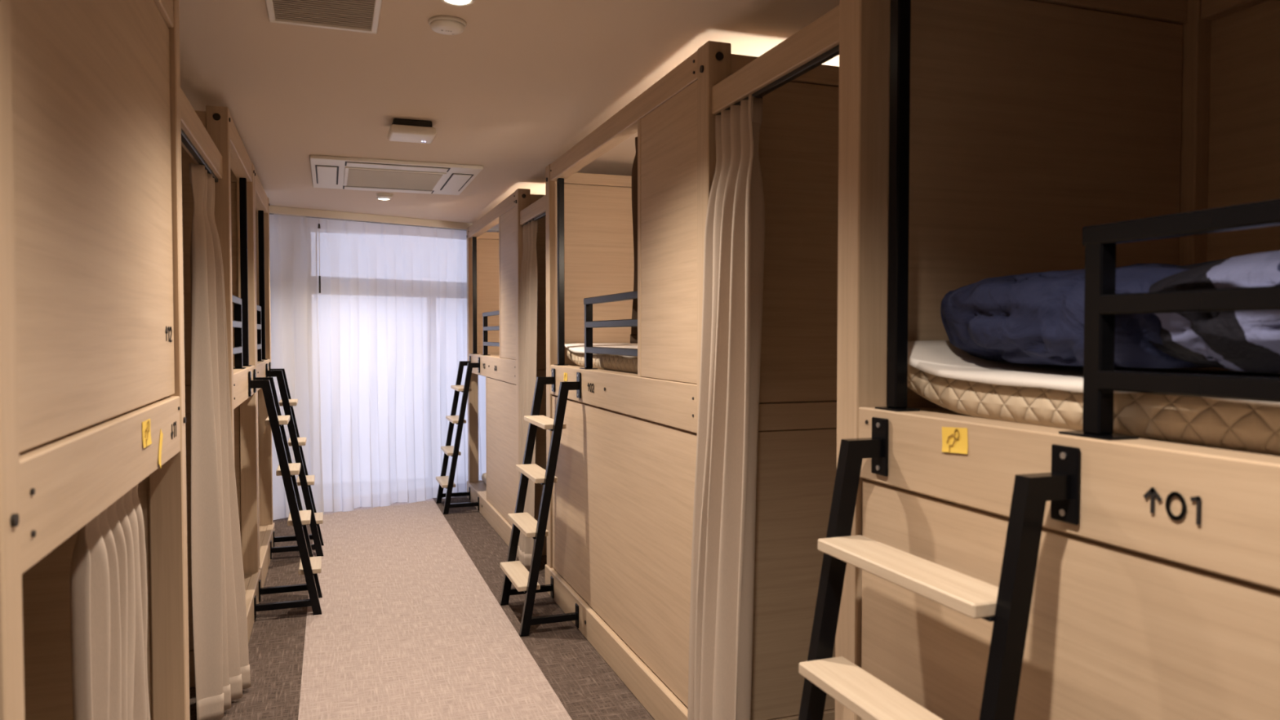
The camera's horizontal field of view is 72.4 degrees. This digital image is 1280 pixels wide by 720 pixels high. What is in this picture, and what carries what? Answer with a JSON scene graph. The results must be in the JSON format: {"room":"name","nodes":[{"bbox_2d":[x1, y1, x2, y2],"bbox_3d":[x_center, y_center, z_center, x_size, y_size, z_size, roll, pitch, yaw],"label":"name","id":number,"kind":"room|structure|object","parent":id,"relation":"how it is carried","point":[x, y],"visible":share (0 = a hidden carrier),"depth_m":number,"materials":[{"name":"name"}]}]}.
{"room":"dormitory","nodes":[
{"label":"dormitory","id":0,"kind":"room"},
{"bbox_2d":[269,213,498,232],"bbox_3d":[-2.649,0.021,6.859,5.400,2.320,0.121,-1,2,-39],"label":"wall window","id":1,"kind":"structure","parent":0,"point":[269,213],"depth_m":7.07,"materials":[{"name":"beige paint"}]},
{"bbox_2d":[309,217,466,231],"bbox_3d":[-1.964,0.015,7.420,1.730,2.300,0.061,-1,2,-39],"label":"window","id":2,"kind":"structure","parent":1,"relation":"attached to","point":[309,217],"depth_m":7.21,"materials":[{"name":"grey"}]},
{"bbox_2d":[189,496,654,719],"bbox_3d":[-1.325,1.335,3.284,4.770,0.100,10.200,-1,2,-20],"label":"floor","id":3,"kind":"structure","parent":0,"point":[586,686],"depth_m":3.85,"materials":[{"name":"carpet"}]},
{"bbox_2d":[0,0,190,719],"bbox_3d":[-1.943,0.208,1.342,2.060,2.266,1.393,-1,2,-20],"label":"bunk bed","id":4,"kind":"object","parent":3,"relation":"on","point":[92,335],"visible":0.98,"depth_m":1.52,"materials":[{"name":"brown wood"}]},
{"bbox_2d":[70,484,150,719],"bbox_3d":[-1.128,0.701,1.877,0.065,0.931,0.505,-1,2,-20],"label":"curtain","id":5,"kind":"object","parent":4,"relation":"hanging from","point":[108,591],"visible":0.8,"depth_m":1.79,"materials":[{"name":"beige fabric"}]},
{"bbox_2d":[142,418,151,448],"bbox_3d":[-1.041,0.156,1.848,0.003,0.058,0.085,-1,2,-20],"label":"sticky note","id":6,"kind":"object","parent":4,"relation":"attached to","point":[146,431],"visible":1,"depth_m":1.84,"materials":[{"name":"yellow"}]},
{"bbox_2d":[158,430,163,467],"bbox_3d":[-1.093,0.202,1.996,0.003,0.089,0.068,-1,2,-20],"label":"sticky note","id":7,"kind":"object","parent":4,"relation":"attached to","point":[161,432],"visible":1,"depth_m":1.99,"materials":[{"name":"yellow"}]},
{"bbox_2d":[188,162,250,719],"bbox_3d":[-1.540,0.287,3.215,0.159,1.970,0.369,-1,2,-20],"label":"curtain","id":8,"kind":"object","parent":3,"relation":"on","point":[219,606],"visible":1,"depth_m":3.09,"materials":[{"name":"beige fabric"}]},
{"bbox_2d":[181,105,261,687],"bbox_3d":[-2.771,0.141,3.676,2.060,2.266,1.238,-1,2,-20],"label":"bunk bed","id":9,"kind":"object","parent":3,"relation":"on","point":[234,207],"visible":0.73,"depth_m":4.11,"materials":[{"name":"brown wood"}]},
{"bbox_2d":[180,87,222,182],"bbox_3d":[-1.455,-0.726,2.843,0.056,0.104,1.170,-1,2,-20],"label":"header beam","id":10,"kind":"structure","parent":9,"relation":"attached to","point":[196,140],"depth_m":2.84,"materials":[{"name":"brown wood"}]},
{"bbox_2d":[253,166,275,587],"bbox_3d":[-3.182,0.107,4.836,2.060,2.266,1.216,-1,2,-20],"label":"bunk bed","id":11,"kind":"object","parent":3,"relation":"on","point":[266,526],"visible":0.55,"depth_m":5.63,"materials":[{"name":"brown wood"}]},
{"bbox_2d":[248,368,322,619],"bbox_3d":[-1.768,0.649,4.386,0.315,1.201,0.344,-1,2,-20],"label":"ladder","id":12,"kind":"object","parent":3,"relation":"on","point":[310,566],"visible":1,"depth_m":4.27,"materials":[{"name":"black metal"}]},
{"bbox_2d":[266,362,324,559],"bbox_3d":[-2.169,0.616,5.516,0.315,1.201,0.344,-1,2,-20],"label":"ladder","id":13,"kind":"object","parent":3,"relation":"on","point":[304,480],"visible":0.88,"depth_m":5.40,"materials":[{"name":"black metal"}]},
{"bbox_2d":[297,497,572,719],"bbox_3d":[-0.670,1.303,2.951,0.923,0.024,9.036,-1,2,-20],"label":"carpet runner","id":14,"kind":"object","parent":3,"relation":"on","point":[408,627],"visible":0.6,"depth_m":4.00,"materials":[{"name":"beige carpet"}]},
{"bbox_2d":[435,355,479,514],"bbox_3d":[-1.458,0.574,6.968,0.289,1.201,0.516,-1,2,-20],"label":"ladder","id":15,"kind":"object","parent":3,"relation":"on","point":[447,482],"visible":1,"depth_m":6.77,"materials":[{"name":"black metal"}]},
{"bbox_2d":[466,188,546,555],"bbox_3d":[-0.600,0.053,6.561,1.094,2.274,2.138,-1,2,-20],"label":"bunk bed","id":16,"kind":"object","parent":3,"relation":"on","point":[494,259],"visible":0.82,"depth_m":5.97,"materials":[{"name":"brown wood"}]},
{"bbox_2d":[481,472,486,484],"bbox_3d":[-0.572,1.009,6.604,0.930,0.086,1.910,-1,2,-20],"label":"mattress","id":17,"kind":"object","parent":16,"relation":"on","point":[484,475],"visible":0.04,"depth_m":7.26,"materials":[{"name":"beige fabric"}]},
{"bbox_2d":[520,195,545,226],"bbox_3d":[-0.595,-0.852,5.021,0.040,0.097,0.725,-1,2,-20],"label":"header beam","id":18,"kind":"structure","parent":16,"relation":"attached to","point":[536,211],"depth_m":5.00,"materials":[{"name":"brown wood"}]},
{"bbox_2d":[516,217,537,569],"bbox_3d":[-0.681,0.194,5.199,0.104,2.042,0.349,-1,2,-20],"label":"curtain","id":19,"kind":"object","parent":3,"relation":"on","point":[528,297],"visible":0.77,"depth_m":5.10,"materials":[{"name":"beige fabric"}]},
{"bbox_2d":[499,368,581,635],"bbox_3d":[-0.499,0.652,4.265,0.289,1.201,0.543,-1,2,-20],"label":"ladder","id":20,"kind":"object","parent":3,"relation":"on","point":[524,581],"visible":1,"depth_m":4.07,"materials":[{"name":"black metal"}]},
{"bbox_2d":[545,40,839,719],"bbox_3d":[0.354,0.131,3.871,1.094,2.274,2.138,-1,2,-20],"label":"bunk bed","id":21,"kind":"object","parent":3,"relation":"on","point":[620,523],"visible":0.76,"depth_m":2.97,"materials":[{"name":"brown wood"}]},
{"bbox_2d":[563,372,567,381],"bbox_3d":[-0.368,0.085,4.309,0.003,0.044,0.065,-1,2,-20],"label":"sticky note","id":22,"kind":"object","parent":21,"relation":"attached to","point":[565,374],"visible":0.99,"depth_m":4.30,"materials":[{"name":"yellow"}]},
{"bbox_2d":[566,348,637,373],"bbox_3d":[0.377,0.000,3.886,0.938,0.110,1.930,-1,2,-20],"label":"mattress","id":23,"kind":"object","parent":21,"relation":"on","point":[602,362],"visible":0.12,"depth_m":3.95,"materials":[{"name":"beige fabric"}]},
{"bbox_2d":[564,342,637,358],"bbox_3d":[0.365,-0.042,3.877,0.946,0.058,1.925,-1,2,-20],"label":"sheet","id":24,"kind":"object","parent":23,"relation":"on","point":[580,347],"visible":0.03,"depth_m":4.62,"materials":[{"name":"white fabric"}]},
{"bbox_2d":[630,137,637,343],"bbox_3d":[0.085,-0.478,3.250,0.055,0.837,0.608,-1,2,-20],"label":"curtain","id":25,"kind":"object","parent":21,"relation":"hanging from","point":[633,335],"visible":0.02,"depth_m":3.50,"materials":[{"name":"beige fabric"}]},
{"bbox_2d":[711,4,839,115],"bbox_3d":[0.358,-0.774,2.331,0.040,0.097,0.725,-1,2,-20],"label":"header beam","id":26,"kind":"structure","parent":21,"relation":"attached to","point":[817,42],"depth_m":2.26,"materials":[{"name":"brown wood"}]},
{"bbox_2d":[687,94,764,719],"bbox_3d":[0.240,0.272,2.506,0.181,2.042,0.401,-1,2,-20],"label":"curtain","id":27,"kind":"object","parent":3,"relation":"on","point":[723,548],"visible":1,"depth_m":2.45,"materials":[{"name":"beige fabric"}]},
{"bbox_2d":[798,417,1079,719],"bbox_3d":[0.454,0.730,1.577,0.289,1.201,0.546,-1,2,-20],"label":"ladder","id":28,"kind":"object","parent":3,"relation":"on","point":[1008,605],"visible":1,"depth_m":1.51,"materials":[{"name":"black metal"}]},
{"bbox_2d":[835,0,1279,719],"bbox_3d":[1.308,0.209,1.181,1.094,2.274,2.138,-1,2,-20],"label":"bunk bed","id":29,"kind":"object","parent":3,"relation":"on","point":[979,140],"visible":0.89,"depth_m":1.85,"materials":[{"name":"brown wood"}]},
{"bbox_2d":[942,426,968,453],"bbox_3d":[0.584,0.149,1.625,0.003,0.052,0.073,-1,2,-20],"label":"sticky note","id":30,"kind":"object","parent":29,"relation":"attached to","point":[954,440],"visible":1,"depth_m":1.62,"materials":[{"name":"yellow paper"}]},
{"bbox_2d":[907,364,1279,456],"bbox_3d":[1.328,0.065,1.203,0.938,0.135,1.935,-1,2,-20],"label":"mattress","id":31,"kind":"object","parent":29,"relation":"on","point":[1198,421],"visible":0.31,"depth_m":1.37,"materials":[{"name":"beige fabric"}]},
{"bbox_2d":[907,340,1279,406],"bbox_3d":[1.316,0.020,1.194,0.946,0.083,1.930,-1,2,-20],"label":"sheet","id":32,"kind":"object","parent":31,"relation":"on","point":[942,358],"visible":0.27,"depth_m":1.77,"materials":[{"name":"white fabric"}]},
{"bbox_2d":[940,250,1279,373],"bbox_3d":[1.101,-0.087,1.489,0.668,0.210,1.245,-1,2,-20],"label":"duvet","id":33,"kind":"object","parent":32,"relation":"on","point":[1037,317],"visible":0.87,"depth_m":1.47,"materials":[{"name":"blue fabric"}]},
{"bbox_2d":[178,0,839,228],"bbox_3d":[-1.325,-1.093,3.213,4.770,0.120,10.200,-1,2,-20],"label":"ceiling","id":34,"kind":"structure","parent":0,"point":[524,82],"depth_m":3.21,"materials":[{"name":"beige paint"}]},
{"bbox_2d":[265,0,382,33],"bbox_3d":[-0.905,-1.007,2.505,0.306,0.012,0.310,-1,2,-20],"label":"ceiling vent","id":35,"kind":"object","parent":34,"relation":"in","point":[356,15],"visible":1,"depth_m":2.54,"materials":[{"name":"white plastic"}]},
{"bbox_2d":[269,205,472,230],"bbox_3d":[-2.899,-1.093,6.201,3.820,0.055,0.023,-1,2,-39],"label":"trim","id":36,"kind":"structure","parent":34,"relation":"attached to","point":[273,209],"depth_m":6.81,"materials":[{"name":"beige paint"}]},
{"bbox_2d":[376,197,391,199],"bbox_3d":[-1.769,-1.112,6.038,0.100,0.006,0.100,-1,2,-20],"label":"recessed light","id":37,"kind":"object","parent":34,"relation":"in","point":[376,197],"visible":0.86,"depth_m":6.02,"materials":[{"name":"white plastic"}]},
{"bbox_2d":[376,192,393,198],"bbox_3d":[-1.708,-1.097,5.858,0.112,0.025,0.112,-1,2,-20],"label":"smoke detector","id":38,"kind":"object","parent":34,"relation":"attached to","point":[381,195],"visible":1,"depth_m":5.82,"materials":[{"name":"white plastic"}]},
{"bbox_2d":[309,155,483,195],"bbox_3d":[-1.460,-1.075,5.172,0.904,0.030,0.970,-1,2,-20],"label":"air conditioner","id":39,"kind":"object","parent":34,"relation":"attached to","point":[327,171],"visible":1,"depth_m":5.01,"materials":[{"name":"white plastic"}]},
{"bbox_2d":[343,166,446,191],"bbox_3d":[-1.460,-1.067,5.172,0.550,0.006,0.610,-1,2,-20],"label":"grille","id":40,"kind":"object","parent":39,"relation":"attached to","point":[353,175],"depth_m":5.11,"materials":[{"name":"white plastic"}]},
{"bbox_2d":[387,118,436,143],"bbox_3d":[-1.015,-1.018,3.888,0.196,0.069,0.196,-1,2,-20],"label":"emergency light","id":41,"kind":"object","parent":34,"relation":"attached to","point":[401,130],"visible":1,"depth_m":3.82,"materials":[{"name":"grey plastic"}]},
{"bbox_2d":[386,222,498,232],"bbox_3d":[-2.329,-1.105,6.752,3.100,0.038,0.026,-1,2,-39],"label":"rail","id":42,"kind":"object","parent":34,"relation":"attached to","point":[491,228],"visible":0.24,"depth_m":7.61,"materials":[{"name":"white plastic"}]},
{"bbox_2d":[269,213,324,519],"bbox_3d":[-2.959,0.064,6.254,1.351,2.261,0.094,-1,2,-39],"label":"window curtain","id":43,"kind":"object","parent":42,"relation":"hanging from","point":[293,242],"visible":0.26,"depth_m":6.58,"materials":[{"name":"white fabric"}]},
{"bbox_2d":[317,217,320,293],"bbox_3d":[-2.425,-0.789,6.617,0.020,0.565,0.020,-1,2,-39],"label":"pull cord","id":44,"kind":"object","parent":42,"relation":"hanging from","point":[318,226],"visible":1,"depth_m":6.62,"materials":[{"name":"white plastic"}]},
{"bbox_2d":[315,217,486,512],"bbox_3d":[-1.805,0.037,7.203,1.690,2.261,0.085,-1,2,-39],"label":"window curtain","id":45,"kind":"object","parent":42,"relation":"hanging from","point":[392,300],"visible":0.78,"depth_m":7.03,"materials":[{"name":"white fabric"}]},
{"bbox_2d":[428,15,466,35],"bbox_3d":[-0.579,-1.003,2.631,0.112,0.026,0.112,-1,2,-20],"label":"smoke detector","id":46,"kind":"object","parent":34,"relation":"attached to","point":[442,24],"visible":1,"depth_m":2.60,"materials":[{"name":"white plastic"}]},
{"bbox_2d":[440,0,475,6],"bbox_3d":[-0.510,-1.008,2.443,0.100,0.006,0.100,-1,2,-20],"label":"recessed light","id":47,"kind":"object","parent":34,"relation":"in","point":[454,2],"visible":1,"depth_m":2.46,"materials":[{"name":"white plastic"}]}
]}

